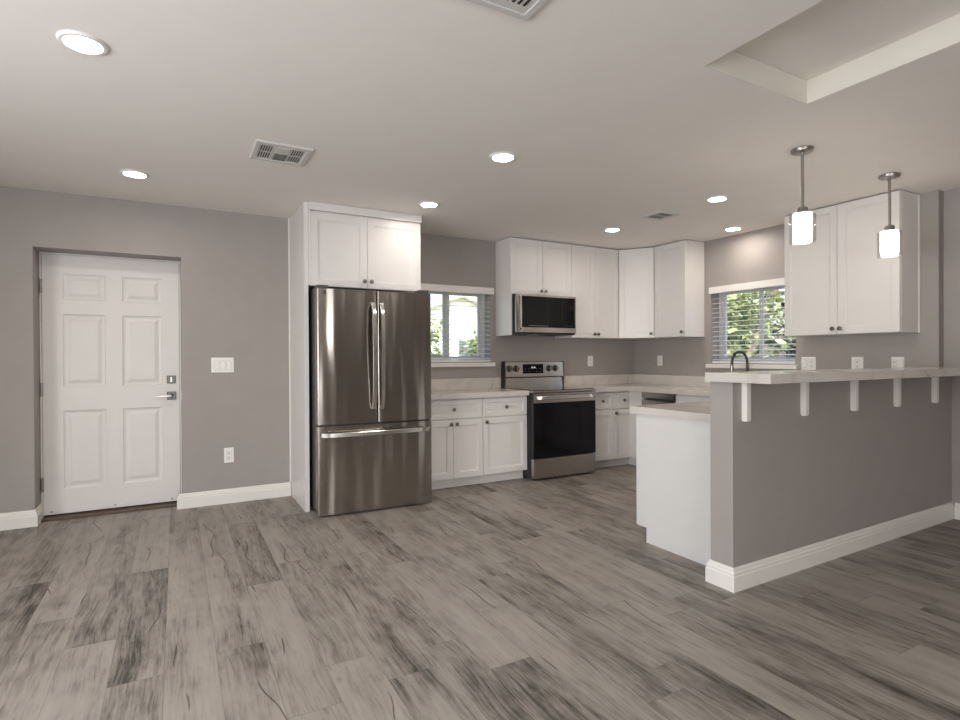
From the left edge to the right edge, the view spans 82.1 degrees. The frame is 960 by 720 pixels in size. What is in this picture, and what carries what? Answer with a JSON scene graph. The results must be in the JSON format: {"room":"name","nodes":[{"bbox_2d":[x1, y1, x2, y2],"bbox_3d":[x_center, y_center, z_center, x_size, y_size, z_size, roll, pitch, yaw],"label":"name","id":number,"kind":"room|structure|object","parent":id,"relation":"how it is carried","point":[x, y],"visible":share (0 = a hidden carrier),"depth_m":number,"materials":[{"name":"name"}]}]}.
{"room":"kitchen","nodes":[
{"label":"kitchen","id":0,"kind":"room"},
{"bbox_2d":[0,186,633,512],"bbox_3d":[-1.369,-0.028,5.126,7.950,2.420,0.260,0,0,-29],"label":"wall","id":1,"kind":"structure","parent":0,"point":[234,266],"depth_m":4.52,"materials":[{"name":"grey paint"}]},
{"bbox_2d":[0,504,43,530],"bbox_3d":[-4.028,1.143,3.615,1.819,0.118,0.214,0,0,-29],"label":"baseboard","id":2,"kind":"structure","parent":1,"relation":"attached to","point":[30,518],"depth_m":3.92,"materials":[{"name":"paint"}]},
{"bbox_2d":[39,251,181,521],"bbox_3d":[-2.892,0.212,4.356,1.036,2.162,0.200,0,0,-29],"label":"door","id":3,"kind":"structure","parent":1,"relation":"in","point":[111,393],"depth_m":4.34,"materials":[{"name":"paint"}]},
{"bbox_2d":[211,358,233,372],"bbox_3d":[-2.126,0.042,4.554,0.172,0.124,0.010,0,0,-29],"label":"light switch","id":4,"kind":"object","parent":1,"relation":"attached to","point":[218,365],"visible":1,"depth_m":4.55,"materials":[{"name":"white plastic"}]},
{"bbox_2d":[224,447,233,462],"bbox_3d":[-2.085,0.791,4.579,0.076,0.124,0.009,0,0,-29],"label":"wall outlet","id":5,"kind":"object","parent":1,"relation":"attached to","point":[228,452],"visible":1,"depth_m":4.58,"materials":[{"name":"white plastic"}]},
{"bbox_2d":[227,451,230,458],"bbox_3d":[-2.084,0.791,4.576,0.034,0.068,0.001,0,0,-29],"label":"socket","id":6,"kind":"object","parent":5,"relation":"attached to","point":[228,452],"depth_m":4.58,"materials":[{"name":"white plastic"}]},
{"bbox_2d":[177,482,290,509],"bbox_3d":[-2.058,1.128,4.646,0.871,0.118,0.119,0,0,-29],"label":"baseboard","id":7,"kind":"structure","parent":1,"relation":"attached to","point":[250,493],"depth_m":4.58,"materials":[{"name":"paint"}]},
{"bbox_2d":[288,218,290,481],"bbox_3d":[-1.661,-0.084,4.808,0.011,2.297,0.013,0,0,-29],"label":"trim","id":8,"kind":"structure","parent":1,"relation":"attached to","point":[288,218],"depth_m":4.80,"materials":[{"name":"paint"}]},
{"bbox_2d":[308,201,421,292],"bbox_3d":[-1.060,-0.910,4.768,0.944,0.651,0.657,0,0,-29],"label":"upper cabinet","id":9,"kind":"object","parent":1,"relation":"attached to","point":[355,248],"visible":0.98,"depth_m":4.48,"materials":[{"name":"white paint"}]},
{"bbox_2d":[428,291,494,366],"bbox_3d":[-0.351,-0.336,5.632,1.025,0.809,0.245,0,0,-29],"label":"window","id":10,"kind":"structure","parent":1,"relation":"in","point":[445,295],"depth_m":5.73,"materials":[{"name":"white plastic"}]},
{"bbox_2d":[421,283,493,361],"bbox_3d":[-0.303,-0.366,5.585,0.989,0.773,0.077,0,0,-29],"label":"window blind","id":11,"kind":"object","parent":10,"relation":"attached to","point":[429,287],"visible":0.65,"depth_m":5.62,"materials":[{"name":"white plastic"}]},
{"bbox_2d":[431,378,500,390],"bbox_3d":[-0.275,0.245,5.568,1.121,0.112,0.019,0,0,-29],"label":"backsplash","id":12,"kind":"structure","parent":1,"relation":"attached to","point":[463,383],"depth_m":5.63,"materials":[{"name":"white stone"}]},
{"bbox_2d":[495,237,570,335],"bbox_3d":[0.581,-0.749,5.861,0.770,0.988,0.327,0,0,-29],"label":"upper cabinet","id":13,"kind":"object","parent":1,"relation":"attached to","point":[523,266],"visible":0.99,"depth_m":5.71,"materials":[{"name":"white paint"}]},
{"bbox_2d":[507,293,575,335],"bbox_3d":[0.611,-0.464,5.824,0.736,0.410,0.420,0,0,-29],"label":"microwave","id":14,"kind":"object","parent":13,"relation":"attached to","point":[532,314],"visible":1,"depth_m":5.65,"materials":[{"name":"silver metal"}]},
{"bbox_2d":[555,245,617,338],"bbox_3d":[1.214,-0.746,6.210,0.670,1.004,0.327,0,0,-29],"label":"upper cabinet","id":15,"kind":"object","parent":1,"relation":"attached to","point":[594,271],"visible":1,"depth_m":6.09,"materials":[{"name":"white paint"}]},
{"bbox_2d":[588,356,592,365],"bbox_3d":[1.291,0.013,6.437,0.074,0.118,0.009,0,0,-29],"label":"wall outlet","id":16,"kind":"object","parent":1,"relation":"attached to","point":[590,358],"visible":1,"depth_m":6.43,"materials":[{"name":"white plastic"}]},
{"bbox_2d":[616,247,662,339],"bbox_3d":[1.809,-0.749,6.374,0.526,1.004,0.614,0,0,-29],"label":"upper cabinet","id":17,"kind":"object","parent":1,"relation":"attached to","point":[636,267],"visible":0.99,"depth_m":6.19,"materials":[{"name":"white paint"}]},
{"bbox_2d":[0,464,959,719],"bbox_3d":[0.632,1.251,1.304,8.050,0.120,9.170,0,0,-29],"label":"floor","id":18,"kind":"structure","parent":0,"point":[525,598],"depth_m":2.53,"materials":[{"name":"grey wood"}]},
{"bbox_2d":[290,201,309,511],"bbox_3d":[-1.493,-0.024,4.551,0.033,2.416,0.594,0,0,-29],"label":"end panel","id":19,"kind":"object","parent":18,"relation":"on","point":[299,310],"visible":1,"depth_m":4.44,"materials":[{"name":"white paint"}]},
{"bbox_2d":[308,285,431,516],"bbox_3d":[-0.959,0.305,4.620,0.913,1.750,0.830,0,0,-27],"label":"refrigerator","id":20,"kind":"object","parent":18,"relation":"on","point":[370,351],"visible":1,"depth_m":4.28,"materials":[{"name":"silver metal"}]},
{"bbox_2d":[430,397,482,489],"bbox_3d":[-0.362,0.762,5.219,0.624,0.826,0.547,0,0,-29],"label":"base cabinet","id":21,"kind":"object","parent":18,"relation":"on","point":[456,424],"visible":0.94,"depth_m":5.03,"materials":[{"name":"white paint"}]},
{"bbox_2d":[431,378,528,399],"bbox_3d":[-0.146,0.269,5.334,1.121,0.157,0.553,0,0,-29],"label":"countertop","id":22,"kind":"structure","parent":21,"relation":"on","point":[463,387],"depth_m":5.46,"materials":[{"name":"white stone"}]},
{"bbox_2d":[479,396,526,483],"bbox_3d":[0.129,0.759,5.490,0.494,0.826,0.547,0,0,-29],"label":"base cabinet","id":23,"kind":"object","parent":18,"relation":"on","point":[505,417],"visible":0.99,"depth_m":5.29,"materials":[{"name":"white paint"}]},
{"bbox_2d":[501,361,595,478],"bbox_3d":[0.724,0.590,5.729,0.776,1.156,0.660,0,0,-29],"label":"range","id":24,"kind":"object","parent":18,"relation":"on","point":[561,419],"visible":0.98,"depth_m":5.51,"materials":[{"name":"silver metal"}]},
{"bbox_2d":[506,386,595,392],"bbox_3d":[0.725,0.303,5.723,0.776,0.024,0.536,0,0,-29],"label":"cooktop","id":25,"kind":"object","parent":24,"relation":"in","point":[532,389],"depth_m":5.63,"materials":[{"name":"black glass"}]},
{"bbox_2d":[594,391,629,467],"bbox_3d":[1.304,0.750,6.137,0.620,0.826,0.547,0,0,-29],"label":"base cabinet","id":26,"kind":"object","parent":18,"relation":"on","point":[612,408],"visible":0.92,"depth_m":5.94,"materials":[{"name":"white paint"}]},
{"bbox_2d":[628,391,643,465],"bbox_3d":[1.813,0.747,6.327,0.583,0.826,0.706,0,0,-29],"label":"base cabinet","id":27,"kind":"object","parent":18,"relation":"on","point":[635,398],"visible":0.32,"depth_m":6.00,"materials":[{"name":"white paint"}]},
{"bbox_2d":[642,392,676,404],"bbox_3d":[2.090,0.749,5.812,0.591,0.825,0.458,0,0,-29],"label":"dishwasher","id":28,"kind":"object","parent":18,"relation":"on","point":[650,398],"visible":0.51,"depth_m":5.67,"materials":[{"name":"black metal"}]},
{"bbox_2d":[636,414,710,565],"bbox_3d":[1.926,0.759,3.744,1.682,0.826,0.741,0,0,-29],"label":"base cabinet","id":29,"kind":"object","parent":18,"relation":"on","point":[673,479],"visible":0.35,"depth_m":3.35,"materials":[{"name":"white paint"}]},
{"bbox_2d":[630,401,709,421],"bbox_3d":[2.171,0.321,3.878,2.275,0.045,0.744,0,0,-29],"label":"countertop","id":30,"kind":"structure","parent":29,"relation":"on","point":[697,411],"depth_m":3.46,"materials":[{"name":"white stone"}]},
{"bbox_2d":[676,394,709,402],"bbox_3d":[2.467,0.750,5.093,0.625,0.826,1.158,0,0,-29],"label":"base cabinet","id":31,"kind":"object","parent":18,"relation":"on","point":[679,398],"visible":0.02,"depth_m":5.31,"materials":[{"name":"white paint"}]},
{"bbox_2d":[564,374,709,396],"bbox_3d":[1.950,0.258,5.494,1.142,0.157,2.296,0,0,-29],"label":"countertop","id":32,"kind":"structure","parent":31,"relation":"on","point":[667,384],"depth_m":6.21,"materials":[{"name":"white stone"}]},
{"bbox_2d":[730,350,748,371],"bbox_3d":[2.508,0.098,5.256,0.258,0.382,0.111,0,0,-29],"label":"faucet","id":33,"kind":"object","parent":32,"relation":"on","point":[739,351],"visible":0.56,"depth_m":5.26,"materials":[{"name":"silver metal"}]},
{"bbox_2d":[0,0,959,249],"bbox_3d":[0.620,-1.309,1.292,8.050,0.160,9.170,0,0,-29],"label":"ceiling","id":34,"kind":"structure","parent":0,"point":[611,113],"depth_m":2.77,"materials":[{"name":"paint"}]},
{"bbox_2d":[56,30,108,55],"bbox_3d":[-1.529,-1.218,2.123,0.168,0.010,0.168,0,0,-29],"label":"recessed light","id":35,"kind":"object","parent":34,"relation":"in","point":[81,42],"visible":1,"depth_m":2.12,"materials":[{"name":"white plastic"}]},
{"bbox_2d":[119,169,148,178],"bbox_3d":[-2.272,-1.222,3.625,0.168,0.010,0.168,0,0,-29],"label":"recessed light","id":36,"kind":"object","parent":34,"relation":"in","point":[131,173],"visible":1,"depth_m":3.62,"materials":[{"name":"white plastic"}]},
{"bbox_2d":[249,139,313,166],"bbox_3d":[-1.182,-1.225,3.276,0.317,0.010,0.315,0,0,-29],"label":"ceiling vent","id":37,"kind":"object","parent":34,"relation":"in","point":[263,150],"visible":1,"depth_m":3.25,"materials":[{"name":"metal"}]},
{"bbox_2d":[258,145,302,161],"bbox_3d":[-1.185,-1.222,3.271,0.230,0.001,0.195,0,0,-29],"label":"grille","id":38,"kind":"object","parent":37,"relation":"attached to","point":[272,152],"depth_m":3.26,"materials":[{"name":"white metal"}]},
{"bbox_2d":[418,201,439,207],"bbox_3d":[-0.405,-1.234,4.378,0.168,0.010,0.168,0,0,-29],"label":"recessed light","id":39,"kind":"object","parent":34,"relation":"in","point":[428,204],"visible":1,"depth_m":4.38,"materials":[{"name":"white plastic"}]},
{"bbox_2d":[489,151,516,161],"bbox_3d":[0.140,-1.232,3.350,0.168,0.010,0.168,0,0,-29],"label":"recessed light","id":40,"kind":"object","parent":34,"relation":"in","point":[503,156],"visible":1,"depth_m":3.34,"materials":[{"name":"white plastic"}]},
{"bbox_2d":[466,0,547,20],"bbox_3d":[0.090,-1.224,1.724,0.398,0.010,0.397,0,0,-29],"label":"ceiling vent","id":41,"kind":"object","parent":34,"relation":"in","point":[520,9],"visible":1,"depth_m":1.90,"materials":[{"name":"metal"}]},
{"bbox_2d":[511,0,530,5],"bbox_3d":[0.107,-1.221,1.728,0.255,0.001,0.262,0,0,-29],"label":"grille","id":42,"kind":"object","parent":41,"relation":"attached to","point":[513,2],"depth_m":1.89,"materials":[{"name":"white metal"}]},
{"bbox_2d":[604,227,620,231],"bbox_3d":[1.270,-1.246,5.285,0.168,0.010,0.168,0,0,-29],"label":"recessed light","id":43,"kind":"object","parent":34,"relation":"in","point":[614,229],"visible":1,"depth_m":5.27,"materials":[{"name":"white plastic"}]},
{"bbox_2d":[640,210,681,220],"bbox_3d":[1.558,-1.245,4.755,0.245,0.010,0.250,0,0,-29],"label":"ceiling vent","id":44,"kind":"object","parent":34,"relation":"in","point":[660,215],"visible":1,"depth_m":4.74,"materials":[{"name":"metal"}]},
{"bbox_2d":[705,195,728,201],"bbox_3d":[1.834,-1.244,4.263,0.168,0.010,0.168,0,0,-29],"label":"recessed light","id":45,"kind":"object","parent":34,"relation":"in","point":[719,198],"visible":1,"depth_m":4.25,"materials":[{"name":"white plastic"}]},
{"bbox_2d":[723,226,742,230],"bbox_3d":[2.417,-1.252,5.267,0.168,0.010,0.168,0,0,-29],"label":"recessed light","id":46,"kind":"object","parent":34,"relation":"in","point":[736,228],"visible":1,"depth_m":5.25,"materials":[{"name":"white plastic"}]},
{"bbox_2d":[790,146,814,240],"bbox_3d":[1.906,-0.968,3.257,0.140,0.552,0.140,0,0,-29],"label":"pendant lamp","id":47,"kind":"object","parent":34,"relation":"hanging from","point":[803,220],"visible":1,"depth_m":3.23,"materials":[{"name":"white glass"}]},
{"bbox_2d":[704,0,959,103],"bbox_3d":[1.570,-1.303,1.935,0.735,0.132,1.280,0,0,-29],"label":"ceiling recess","id":48,"kind":"object","parent":34,"relation":"attached to","point":[829,47],"visible":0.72,"depth_m":2.33,"materials":[{"name":"beige paint"}]},
{"bbox_2d":[878,172,900,254],"bbox_3d":[2.772,-0.974,3.731,0.140,0.552,0.140,0,0,-29],"label":"pendant lamp","id":49,"kind":"object","parent":34,"relation":"hanging from","point":[889,239],"visible":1,"depth_m":3.71,"materials":[{"name":"white glass"}]},
{"bbox_2d":[634,190,942,375],"bbox_3d":[2.755,-0.049,5.485,0.260,2.420,3.090,0,0,-29],"label":"wall","id":50,"kind":"structure","parent":0,"point":[757,255],"depth_m":5.00,"materials":[{"name":"grey paint"}]},
{"bbox_2d":[564,374,709,386],"bbox_3d":[1.950,0.235,5.493,1.142,0.112,2.296,0,0,-29],"label":"backsplash","id":51,"kind":"structure","parent":50,"relation":"attached to","point":[696,381],"depth_m":6.38,"materials":[{"name":"white stone"}]},
{"bbox_2d":[657,356,661,365],"bbox_3d":[2.091,0.007,6.412,0.009,0.118,0.074,0,0,-29],"label":"wall outlet","id":52,"kind":"object","parent":50,"relation":"attached to","point":[659,358],"visible":1,"depth_m":6.41,"materials":[{"name":"white plastic"}]},
{"bbox_2d":[655,240,704,337],"bbox_3d":[2.147,-0.749,5.971,0.323,1.004,0.416,0,0,-29],"label":"upper cabinet","id":53,"kind":"object","parent":50,"relation":"attached to","point":[679,266],"visible":1,"depth_m":5.84,"materials":[{"name":"white paint"}]},
{"bbox_2d":[706,285,798,368],"bbox_3d":[2.719,-0.334,5.442,0.250,0.830,0.970,0,0,-29],"label":"window","id":54,"kind":"structure","parent":50,"relation":"in","point":[723,296],"depth_m":5.48,"materials":[{"name":"white plastic"}]},
{"bbox_2d":[709,278,795,363],"bbox_3d":[2.669,-0.364,5.406,0.077,0.793,0.939,0,0,-29],"label":"window blind","id":55,"kind":"object","parent":54,"relation":"attached to","point":[779,281],"visible":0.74,"depth_m":5.40,"materials":[{"name":"white plastic"}]},
{"bbox_2d":[801,357,815,369],"bbox_3d":[2.921,0.033,4.904,0.010,0.118,0.126,0,0,-29],"label":"wall outlet","id":56,"kind":"object","parent":50,"relation":"attached to","point":[807,363],"visible":0.96,"depth_m":4.90,"materials":[{"name":"white plastic"}]},
{"bbox_2d":[810,360,813,367],"bbox_3d":[2.934,0.033,4.876,0.001,0.068,0.034,0,0,-29],"label":"socket","id":57,"kind":"object","parent":56,"relation":"attached to","point":[811,361],"depth_m":4.87,"materials":[{"name":"white plastic"}]},
{"bbox_2d":[784,190,919,336],"bbox_3d":[2.975,-0.728,4.474,0.317,1.040,0.884,0,0,-29],"label":"upper cabinet","id":58,"kind":"object","parent":50,"relation":"attached to","point":[838,281],"visible":1,"depth_m":4.30,"materials":[{"name":"white paint"}]},
{"bbox_2d":[851,357,862,368],"bbox_3d":[3.116,0.033,4.552,0.009,0.118,0.090,0,0,-29],"label":"wall outlet","id":59,"kind":"object","parent":50,"relation":"attached to","point":[857,362],"visible":0.91,"depth_m":4.55,"materials":[{"name":"white plastic"}]},
{"bbox_2d":[855,360,858,367],"bbox_3d":[3.113,0.033,4.550,0.001,0.068,0.034,0,0,-29],"label":"socket","id":60,"kind":"object","parent":59,"relation":"attached to","point":[856,361],"depth_m":4.55,"materials":[{"name":"white plastic"}]},
{"bbox_2d":[891,357,903,367],"bbox_3d":[3.255,0.034,4.297,0.010,0.118,0.088,0,0,-29],"label":"wall outlet","id":61,"kind":"object","parent":50,"relation":"attached to","point":[896,362],"visible":0.77,"depth_m":4.30,"materials":[{"name":"white plastic"}]},
{"bbox_2d":[892,360,896,367],"bbox_3d":[3.243,0.034,4.315,0.001,0.068,0.034,0,0,-29],"label":"socket","id":62,"kind":"object","parent":61,"relation":"attached to","point":[894,362],"depth_m":4.31,"materials":[{"name":"white plastic"}]},
{"bbox_2d":[710,376,951,567],"bbox_3d":[2.360,0.639,3.480,2.514,1.066,0.135,0,0,-29],"label":"wall","id":63,"kind":"structure","parent":0,"point":[783,480],"depth_m":3.20,"materials":[{"name":"grey paint"}]},
{"bbox_2d":[742,383,750,421],"bbox_3d":[1.400,0.215,2.787,0.030,0.204,0.150,0,0,-29],"label":"bracket","id":64,"kind":"object","parent":63,"relation":"attached to","point":[746,387],"visible":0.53,"depth_m":2.83,"materials":[{"name":"paint"}]},
{"bbox_2d":[800,382,808,415],"bbox_3d":[1.854,0.212,3.047,0.030,0.204,0.150,0,0,-29],"label":"bracket","id":65,"kind":"object","parent":63,"relation":"attached to","point":[804,387],"visible":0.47,"depth_m":3.09,"materials":[{"name":"paint"}]},
{"bbox_2d":[705,502,953,592],"bbox_3d":[2.354,1.113,3.477,2.532,0.118,0.173,0,0,-29],"label":"baseboard","id":66,"kind":"structure","parent":63,"relation":"attached to","point":[755,573],"depth_m":3.17,"materials":[{"name":"paint"}]},
{"bbox_2d":[705,367,959,383],"bbox_3d":[2.395,0.082,3.371,2.548,0.047,0.368,0,0,-29],"label":"countertop","id":67,"kind":"structure","parent":63,"relation":"on","point":[822,375],"depth_m":2.90,"materials":[{"name":"white stone"}]},
{"bbox_2d":[850,380,858,410],"bbox_3d":[2.310,0.208,3.307,0.030,0.204,0.150,0,0,-29],"label":"bracket","id":68,"kind":"object","parent":63,"relation":"attached to","point":[854,384],"visible":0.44,"depth_m":3.35,"materials":[{"name":"paint"}]},
{"bbox_2d":[893,378,900,406],"bbox_3d":[2.772,0.205,3.571,0.030,0.204,0.150,0,0,-29],"label":"bracket","id":69,"kind":"object","parent":63,"relation":"attached to","point":[896,382],"visible":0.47,"depth_m":3.61,"materials":[{"name":"paint"}]},
{"bbox_2d":[931,377,938,402],"bbox_3d":[3.241,0.201,3.838,0.030,0.204,0.150,0,0,-29],"label":"bracket","id":70,"kind":"object","parent":63,"relation":"attached to","point":[934,380],"visible":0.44,"depth_m":3.88,"materials":[{"name":"paint"}]},
{"bbox_2d":[943,187,959,505],"bbox_3d":[4.870,-0.041,1.729,0.200,2.420,5.528,0,0,-29],"label":"wall","id":71,"kind":"structure","parent":0,"point":[951,198],"depth_m":4.05,"materials":[{"name":"grey paint"}]},
{"bbox_2d":[954,503,959,519],"bbox_3d":[4.797,1.111,1.650,0.019,0.118,5.456,0,0,-29],"label":"baseboard","id":72,"kind":"structure","parent":71,"relation":"attached to","point":[957,505],"depth_m":4.02,"materials":[{"name":"paint"}]},
{"label":"outside","id":73,"kind":"structure","parent":0,"visible":0},
{"bbox_3d":[-2.636,1.314,35.886,90.000,0.150,54.600,0,0,-29],"label":"ground","id":74,"kind":"structure","parent":73,"visible":0},
{"bbox_2d":[431,318,441,355],"bbox_3d":[-0.949,0.334,9.959,0.917,2.243,1.271,0,0,-15],"label":"shrub","id":75,"kind":"object","parent":74,"relation":"on","point":[440,321],"visible":0.03,"depth_m":10.15,"materials":[{"name":"green plant"}]},
{"bbox_2d":[431,295,476,355],"bbox_3d":[-2.542,-0.791,26.570,9.000,4.150,7.800,0,0,-29],"label":"neighbor house","id":76,"kind":"structure","parent":74,"relation":"on","point":[456,299],"depth_m":23.44,"materials":[{"name":"white paint"}]},
{"bbox_2d":[459,329,479,359],"bbox_3d":[-0.124,0.341,10.956,0.936,2.040,1.051,0,0,-9],"label":"shrub","id":77,"kind":"object","parent":74,"relation":"on","point":[474,332],"visible":0.07,"depth_m":10.72,"materials":[{"name":"green plant"}]},
{"bbox_2d":[727,291,778,356],"bbox_3d":[5.017,-0.848,12.682,3.689,4.865,3.159,0,0,-29],"label":"tree","id":78,"kind":"object","parent":74,"relation":"on","point":[757,291],"visible":0.02,"depth_m":12.20,"materials":[{"name":"green plant"}]},
{"bbox_2d":[727,289,795,356],"bbox_3d":[4.497,-0.336,9.327,2.660,3.355,2.466,0,0,-29],"label":"tree","id":79,"kind":"object","parent":74,"relation":"on","point":[769,295],"visible":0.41,"depth_m":9.04,"materials":[{"name":"green plant"}]},
{"bbox_2d":[731,334,795,356],"bbox_3d":[7.246,0.322,14.269,0.060,1.950,10.000,0,0,-29],"label":"fence","id":80,"kind":"object","parent":74,"relation":"on","point":[782,336],"visible":0.02,"depth_m":13.90,"materials":[{"name":"wood"}]},
{"bbox_2d":[758,292,795,356],"bbox_3d":[7.122,-0.612,10.801,2.907,4.035,3.196,0,0,-6],"label":"tree","id":81,"kind":"object","parent":74,"relation":"on","point":[783,293],"visible":0.02,"depth_m":11.37,"materials":[{"name":"green plant"}]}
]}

